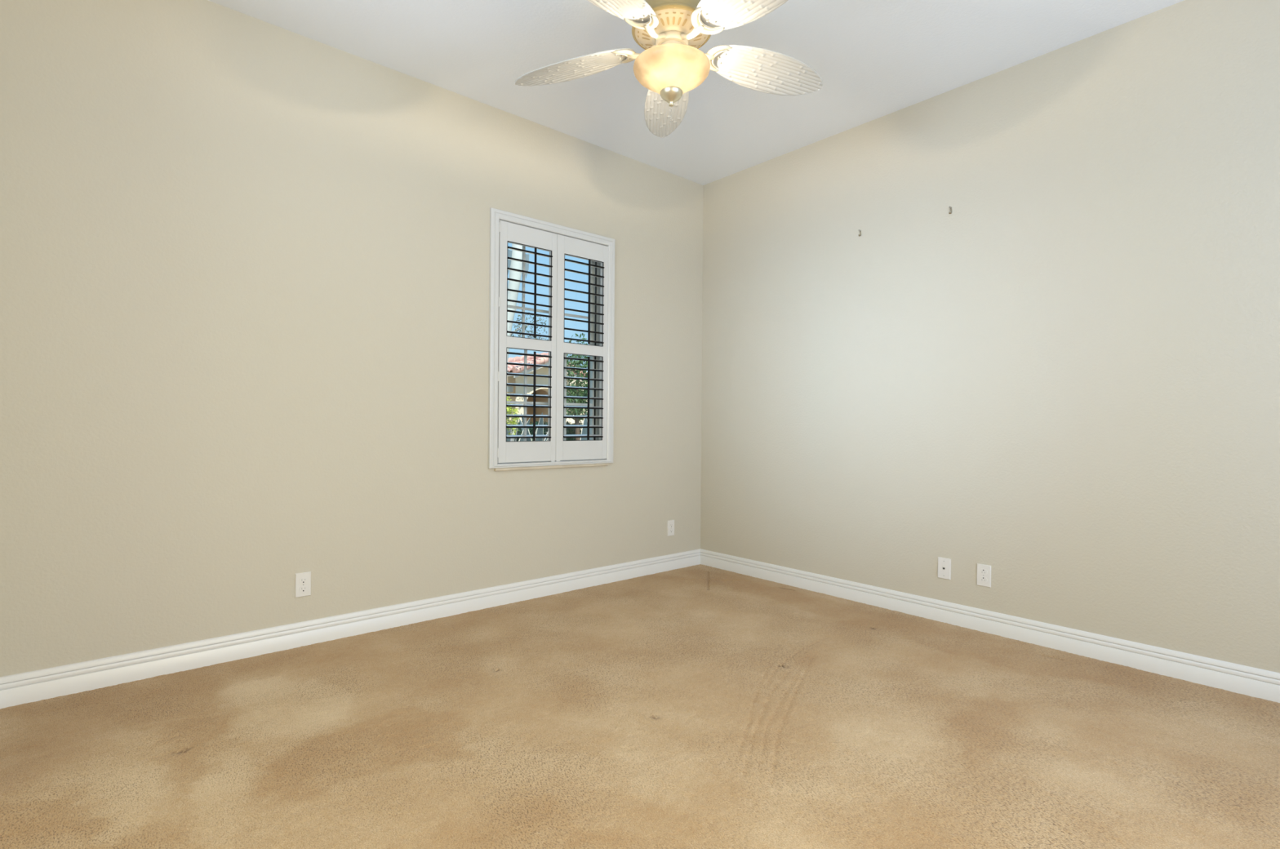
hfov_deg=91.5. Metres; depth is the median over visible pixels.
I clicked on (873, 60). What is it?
ceiling
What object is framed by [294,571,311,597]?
wall outlet
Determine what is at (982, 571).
receptacle
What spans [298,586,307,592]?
receptacle
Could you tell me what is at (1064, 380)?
wall
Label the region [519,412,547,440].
agave
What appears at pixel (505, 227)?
plantation shutter
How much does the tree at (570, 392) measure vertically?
3.216 m
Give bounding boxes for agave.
[506,417,530,441]
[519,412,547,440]
[545,413,586,439]
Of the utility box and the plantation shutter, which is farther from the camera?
the utility box
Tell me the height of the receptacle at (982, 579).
0.025 m
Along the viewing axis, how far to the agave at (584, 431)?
10.72 m
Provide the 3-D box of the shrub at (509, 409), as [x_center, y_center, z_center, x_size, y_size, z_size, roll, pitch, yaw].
[-2.204,0.387,10.179,0.469,1.888,0.425,0,0,-41]
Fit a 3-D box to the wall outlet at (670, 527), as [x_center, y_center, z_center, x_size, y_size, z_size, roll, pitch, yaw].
[0.215,0.717,4.320,0.064,0.107,0.008,0,0,-41]
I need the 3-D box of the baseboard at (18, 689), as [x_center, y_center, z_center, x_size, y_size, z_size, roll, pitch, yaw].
[-0.903,0.949,3.343,3.570,0.111,0.014,0,0,-41]
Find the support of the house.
on the ground
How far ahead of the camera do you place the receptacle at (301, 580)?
2.81 m
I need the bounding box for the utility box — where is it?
[506,386,513,392]
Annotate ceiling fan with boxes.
[515,0,822,137]
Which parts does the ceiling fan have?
blade, blade, blade arm, blade arm, blade, vent plate, lamp shade, blade arm, blade arm, blade, blade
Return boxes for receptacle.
[298,577,307,583]
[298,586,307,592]
[979,568,986,574]
[979,576,986,582]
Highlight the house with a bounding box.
[506,352,587,430]
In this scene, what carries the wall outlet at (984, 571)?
attached to the wall at (1064, 380)
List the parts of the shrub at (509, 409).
stem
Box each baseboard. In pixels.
[0,548,700,709]
[700,548,1279,702]
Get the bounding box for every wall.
[0,0,703,676]
[700,0,1279,673]
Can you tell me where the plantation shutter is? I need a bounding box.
[488,207,614,468]
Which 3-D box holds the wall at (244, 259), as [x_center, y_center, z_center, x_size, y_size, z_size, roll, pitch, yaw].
[-0.964,-0.271,3.421,3.970,3.140,0.200,0,0,-41]
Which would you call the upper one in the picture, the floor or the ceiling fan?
the ceiling fan
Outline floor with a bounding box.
[0,564,1279,848]
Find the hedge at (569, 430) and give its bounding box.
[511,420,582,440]
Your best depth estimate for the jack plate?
3.22 m
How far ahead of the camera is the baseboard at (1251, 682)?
2.90 m
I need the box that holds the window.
[497,245,604,463]
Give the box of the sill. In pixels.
[494,462,608,471]
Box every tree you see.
[506,243,548,370]
[566,333,589,439]
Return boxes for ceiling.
[208,0,1183,185]
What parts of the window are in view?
sash, sash, frame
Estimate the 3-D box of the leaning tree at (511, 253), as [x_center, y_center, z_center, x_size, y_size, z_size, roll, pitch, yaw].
[-2.465,-1.206,12.590,1.503,5.080,0.621,0,0,-41]
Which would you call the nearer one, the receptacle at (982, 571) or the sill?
the receptacle at (982, 571)
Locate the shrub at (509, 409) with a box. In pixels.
[506,395,519,440]
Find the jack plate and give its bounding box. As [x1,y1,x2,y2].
[937,556,951,579]
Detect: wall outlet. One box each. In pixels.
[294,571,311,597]
[666,520,674,536]
[977,563,991,587]
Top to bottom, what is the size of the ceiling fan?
0.578 m
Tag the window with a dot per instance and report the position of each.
(597, 290)
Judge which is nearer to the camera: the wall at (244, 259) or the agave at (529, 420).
the wall at (244, 259)
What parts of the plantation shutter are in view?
panel, tilt rod, tilt rod, panel, tilt rod, tilt rod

